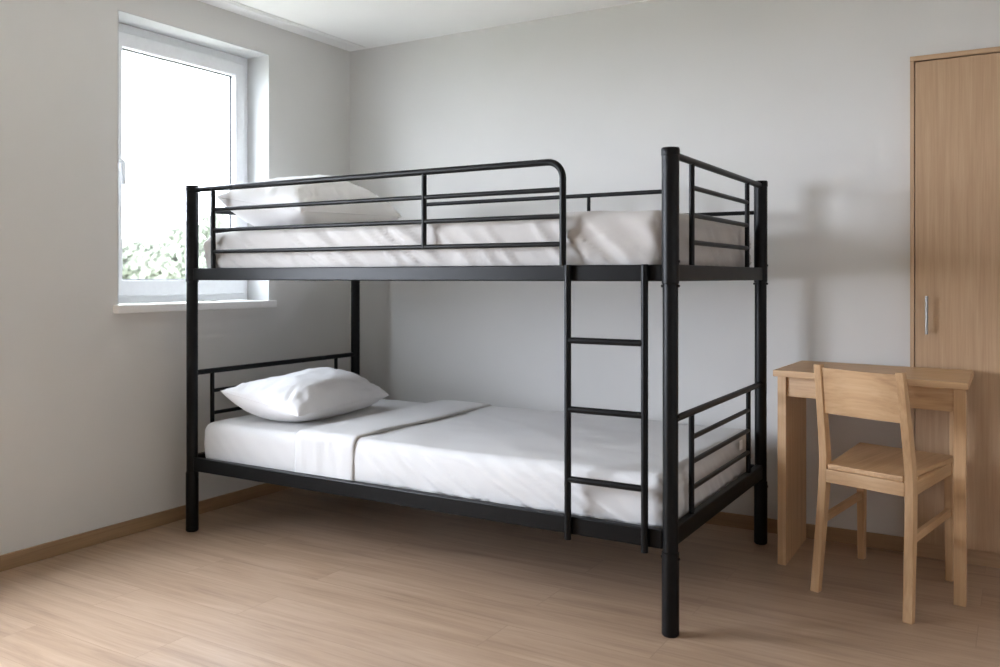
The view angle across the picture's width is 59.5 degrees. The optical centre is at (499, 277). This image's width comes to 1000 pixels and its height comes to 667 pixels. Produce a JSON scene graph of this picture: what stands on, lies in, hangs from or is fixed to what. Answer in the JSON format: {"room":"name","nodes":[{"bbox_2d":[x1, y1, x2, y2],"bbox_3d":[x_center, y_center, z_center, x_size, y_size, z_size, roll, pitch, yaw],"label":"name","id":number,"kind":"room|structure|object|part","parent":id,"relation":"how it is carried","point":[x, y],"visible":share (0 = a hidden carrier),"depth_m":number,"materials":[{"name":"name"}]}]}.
{"room":"dormitory","nodes":[
{"label":"dormitory","id":0,"kind":"room"},
{"bbox_2d":[0,0,349,554],"bbox_3d":[-2.047,-0.092,3.303,0.320,2.388,5.315,0,0,31],"label":"wall","id":1,"kind":"structure","parent":0,"point":[93,397],"depth_m":3.62,"materials":[{"name":"paint"}]},
{"bbox_2d":[0,483,292,571],"bbox_3d":[-2.061,1.071,2.955,0.012,0.060,4.703,0,0,31],"label":"baseboard","id":2,"kind":"structure","parent":1,"relation":"attached to","point":[32,554],"depth_m":3.71,"materials":[{"name":"brown wood"}]},
{"bbox_2d":[113,10,276,313],"bbox_3d":[-1.477,-0.491,4.128,0.255,1.287,0.914,0,0,31],"label":"window","id":3,"kind":"structure","parent":1,"relation":"in","point":[245,70],"depth_m":4.31,"materials":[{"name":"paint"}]},
{"bbox_3d":[-1.657,-0.463,3.837,0.044,0.114,0.020,0,0,31],"label":"lever","id":4,"kind":"part","parent":3,"relation":"part of","materials":[{"name":"white plastic"}]},
{"bbox_3d":[-1.542,-0.503,4.167,0.073,1.174,0.788,0,0,31],"label":"sash","id":5,"kind":"part","parent":3,"relation":"part of","materials":[{"name":"white plastic"}]},
{"bbox_3d":[-1.455,0.135,4.115,0.205,0.036,0.914,0,0,31],"label":"sill","id":6,"kind":"part","parent":3,"relation":"part of","materials":[{"name":"laminate"}]},
{"bbox_2d":[219,0,364,48],"bbox_3d":[-1.964,-1.284,2.898,0.038,0.006,4.665,0,0,31],"label":"trim","id":7,"kind":"structure","parent":1,"relation":"attached to","point":[230,2],"depth_m":4.41,"materials":[{"name":"paint"}]},
{"bbox_2d":[198,0,647,51],"bbox_3d":[-0.253,-1.361,2.147,4.586,0.150,5.465,0,0,31],"label":"ceiling","id":8,"kind":"structure","parent":0,"point":[367,24],"depth_m":4.28,"materials":[{"name":"paint"}]},
{"bbox_2d":[0,488,999,666],"bbox_3d":[-0.253,1.161,2.147,4.586,0.120,5.465,0,0,31],"label":"floor","id":9,"kind":"structure","parent":0,"point":[291,577],"depth_m":2.96,"materials":[{"name":"laminate"}]},
{"bbox_2d":[185,147,767,637],"bbox_3d":[-0.131,0.351,3.710,2.228,1.500,1.149,0,0,31],"label":"bunk bed","id":10,"kind":"object","parent":9,"relation":"on","point":[674,531],"visible":0.88,"depth_m":3.10,"materials":[{"name":"black metal"}]},
{"bbox_3d":[-1.338,0.351,3.803,0.057,1.500,0.057,0,0,31],"label":"post","id":11,"kind":"part","parent":10,"relation":"part of","materials":[{"name":"black metal"}]},
{"bbox_3d":[-1.060,0.800,4.268,0.028,0.058,1.040,0,0,31],"label":"rail","id":12,"kind":"part","parent":10,"relation":"part of","materials":[{"name":"black metal"}]},
{"bbox_3d":[-1.072,-0.294,4.249,0.021,0.020,0.818,0,0,31],"label":"headboard","id":13,"kind":"part","parent":10,"relation":"part of","materials":[{"name":"black metal"}]},
{"bbox_3d":[-1.060,0.415,4.268,0.023,0.022,1.044,0,0,31],"label":"headboard","id":14,"kind":"part","parent":10,"relation":"part of","materials":[{"name":"black metal"}]},
{"bbox_3d":[-0.783,0.351,4.734,0.057,1.500,0.057,0,0,31],"label":"post","id":15,"kind":"part","parent":10,"relation":"part of","materials":[{"name":"black metal"}]},
{"bbox_3d":[-0.552,-0.215,3.334,1.789,0.357,0.023,0,0,31],"label":"guard rail","id":16,"kind":"part","parent":10,"relation":"part of","materials":[{"name":"black metal"}]},
{"bbox_3d":[-0.407,-0.013,3.248,2.124,0.052,0.028,0,0,31],"label":"rail","id":17,"kind":"part","parent":10,"relation":"part of","materials":[{"name":"black metal"}]},
{"bbox_3d":[-0.407,0.808,3.248,2.124,0.058,0.028,0,0,31],"label":"rail","id":18,"kind":"part","parent":10,"relation":"part of","materials":[{"name":"black metal"}]},
{"bbox_2d":[204,399,742,527],"bbox_3d":[-0.137,0.723,3.718,2.119,0.190,1.045,0,0,31],"label":"mattress","id":19,"kind":"object","parent":10,"relation":"on","point":[252,439],"visible":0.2,"depth_m":3.69,"materials":[{"name":"white fabric"}]},
{"bbox_2d":[220,367,388,421],"bbox_3d":[-0.860,0.526,4.009,0.430,0.208,0.699,0,0,31],"label":"pillow","id":20,"kind":"object","parent":19,"relation":"on","point":[309,394],"visible":1,"depth_m":3.81,"materials":[{"name":"white fabric"}]},
{"bbox_2d":[295,400,752,527],"bbox_3d":[0.113,0.702,3.570,1.575,0.185,1.067,0,0,31],"label":"blanket","id":21,"kind":"object","parent":19,"relation":"on","point":[518,453],"visible":0.88,"depth_m":3.26,"materials":[{"name":"white fabric"}]},
{"bbox_2d":[203,210,751,267],"bbox_3d":[-0.132,-0.115,3.716,2.153,0.221,1.070,0,0,31],"label":"mattress","id":22,"kind":"object","parent":10,"relation":"on","point":[592,237],"visible":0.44,"depth_m":3.12,"materials":[{"name":"white fabric"}]},
{"bbox_2d":[216,175,400,225],"bbox_3d":[-0.854,-0.337,4.000,0.459,0.266,0.749,0,0,31],"label":"pillow","id":23,"kind":"object","parent":22,"relation":"on","point":[344,190],"visible":0.68,"depth_m":3.77,"materials":[{"name":"white fabric"}]},
{"bbox_3d":[0.172,-0.211,4.165,1.333,0.350,0.020,0,0,31],"label":"guard rail","id":24,"kind":"part","parent":10,"relation":"part of","materials":[{"name":"black metal"}]},
{"bbox_3d":[0.220,0.406,2.844,0.022,0.892,0.022,0,0,31],"label":"ladder rail","id":25,"kind":"part","parent":10,"relation":"part of","materials":[{"name":"black metal"}]},
{"bbox_3d":[0.448,0.406,2.709,0.022,0.892,0.022,0,0,31],"label":"ladder rail","id":26,"kind":"part","parent":10,"relation":"part of","materials":[{"name":"black metal"}]},
{"bbox_3d":[0.525,0.351,2.693,0.057,1.500,0.057,0,0,31],"label":"post","id":27,"kind":"part","parent":10,"relation":"part of","materials":[{"name":"black metal"}]},
{"bbox_3d":[0.802,0.442,3.158,0.023,0.022,1.044,0,0,31],"label":"footboard","id":28,"kind":"part","parent":10,"relation":"part of","materials":[{"name":"black metal"}]},
{"bbox_3d":[0.802,0.800,3.158,0.028,0.058,1.040,0,0,31],"label":"rail","id":29,"kind":"part","parent":10,"relation":"part of","materials":[{"name":"black metal"}]},
{"bbox_3d":[0.802,-0.380,3.158,0.023,0.022,1.044,0,0,31],"label":"footboard","id":30,"kind":"part","parent":10,"relation":"part of","materials":[{"name":"black metal"}]},
{"bbox_3d":[0.802,-0.013,3.158,0.028,0.052,1.040,0,0,31],"label":"rail","id":31,"kind":"part","parent":10,"relation":"part of","materials":[{"name":"black metal"}]},
{"bbox_3d":[1.080,0.351,3.624,0.057,1.500,0.057,0,0,31],"label":"post","id":32,"kind":"part","parent":10,"relation":"part of","materials":[{"name":"black metal"}]},
{"bbox_2d":[773,361,972,606],"bbox_3d":[1.413,0.727,3.305,0.718,0.750,0.451,0,0,38],"label":"desk","id":33,"kind":"object","parent":9,"relation":"on","point":[937,389],"visible":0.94,"depth_m":3.32,"materials":[{"name":"brown wood"}]},
{"bbox_3d":[1.180,0.739,3.521,0.033,0.726,0.400,0,0,31],"label":"panel","id":34,"kind":"part","parent":33,"relation":"part of","materials":[{"name":"brown wood"}]},
{"bbox_3d":[1.718,0.739,3.307,0.032,0.726,0.036,0,0,31],"label":"leg","id":35,"kind":"part","parent":33,"relation":"part of","materials":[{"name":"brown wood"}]},
{"bbox_3d":[1.550,0.739,2.946,0.040,0.726,0.035,0,0,38],"label":"leg","id":36,"kind":"part","parent":33,"relation":"part of","materials":[{"name":"brown wood"}]},
{"bbox_2d":[810,364,953,624],"bbox_3d":[1.351,0.701,3.099,0.365,0.802,0.619,0,0,41],"label":"chair","id":37,"kind":"object","parent":9,"relation":"on","point":[864,467],"visible":1,"depth_m":2.98,"materials":[{"name":"brown wood"}]},
{"bbox_3d":[1.113,0.701,3.058,0.057,0.802,0.107,0,0,41],"label":"leg","id":38,"kind":"part","parent":37,"relation":"part of","materials":[{"name":"brown wood"}]},
{"bbox_3d":[1.206,0.392,2.918,0.071,0.164,0.289,0,0,-35],"label":"backrest","id":39,"kind":"part","parent":37,"relation":"part of","materials":[{"name":"brown wood"}]},
{"bbox_3d":[1.417,0.885,3.427,0.032,0.433,0.032,0,0,44],"label":"leg","id":40,"kind":"part","parent":37,"relation":"part of","materials":[{"name":"brown wood"}]},
{"bbox_3d":[1.365,0.658,3.149,0.496,0.018,0.361,0,0,-44],"label":"seat","id":41,"kind":"part","parent":37,"relation":"part of","materials":[{"name":"brown wood"}]},
{"bbox_3d":[1.313,0.702,2.812,0.043,0.800,0.137,0,0,42],"label":"leg","id":42,"kind":"part","parent":37,"relation":"part of","materials":[{"name":"brown wood"}]},
{"bbox_3d":[1.634,0.885,3.178,0.032,0.433,0.032,0,0,44],"label":"leg","id":43,"kind":"part","parent":37,"relation":"part of","materials":[{"name":"brown wood"}]},
{"bbox_2d":[910,46,999,567],"bbox_3d":[2.144,0.116,3.429,0.930,1.972,0.552,0,0,31],"label":"wardrobe","id":44,"kind":"object","parent":9,"relation":"on","point":[955,96],"visible":0.8,"depth_m":3.37,"materials":[{"name":"brown wood"}]},
{"bbox_3d":[1.760,0.125,3.677,0.015,1.953,0.520,0,0,31],"label":"panel","id":45,"kind":"part","parent":44,"relation":"part of","materials":[{"name":"brown wood"}]},
{"bbox_3d":[1.665,0.147,3.413,0.011,0.148,0.034,0,0,31],"label":"handle","id":46,"kind":"part","parent":44,"relation":"part of","materials":[{"name":"metal"}]},
{"bbox_3d":[2.152,-0.861,3.441,0.930,0.019,0.524,0,0,31],"label":"panel","id":47,"kind":"part","parent":44,"relation":"part of","materials":[{"name":"brown wood"}]},
{"bbox_2d":[350,0,999,536],"bbox_3d":[1.065,-0.092,4.192,4.116,2.388,0.600,0,0,31],"label":"wall","id":48,"kind":"structure","parent":0,"point":[809,99],"depth_m":3.99,"materials":[{"name":"paint"}]},
{"bbox_2d":[706,511,903,551],"bbox_3d":[0.389,1.071,4.239,2.907,0.060,0.012,0,0,31],"label":"baseboard","id":49,"kind":"structure","parent":48,"relation":"attached to","point":[838,535],"depth_m":3.64,"materials":[{"name":"brown wood"}]},
{"label":"outside","id":50,"kind":"structure","parent":0,"visible":0},
{"bbox_3d":[-31.728,4.351,39.380,87.014,0.100,110.000,0,0,31],"label":"ground","id":51,"kind":"structure","parent":50,"visible":0},
{"bbox_2d":[122,234,205,302],"bbox_3d":[-8.663,1.605,22.097,2.689,5.402,1.974,0,0,5],"label":"tree","id":52,"kind":"object","parent":51,"relation":"on","point":[155,259],"visible":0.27,"depth_m":21.56,"materials":[{"name":"green plant"}]},
{"bbox_2d":[151,220,220,300],"bbox_3d":[-10.259,1.217,27.901,3.305,6.177,3.380,0,0,31],"label":"tree","id":53,"kind":"object","parent":51,"relation":"on","point":[178,233],"visible":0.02,"depth_m":27.64,"materials":[{"name":"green plant"}]},
{"bbox_2d":[199,206,224,267],"bbox_3d":[-11.257,0.603,35.088,4.768,7.404,3.814,0,0,31],"label":"tree","id":54,"kind":"object","parent":51,"relation":"on","point":[220,218],"visible":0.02,"depth_m":34.59,"materials":[{"name":"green plant"}]}
]}

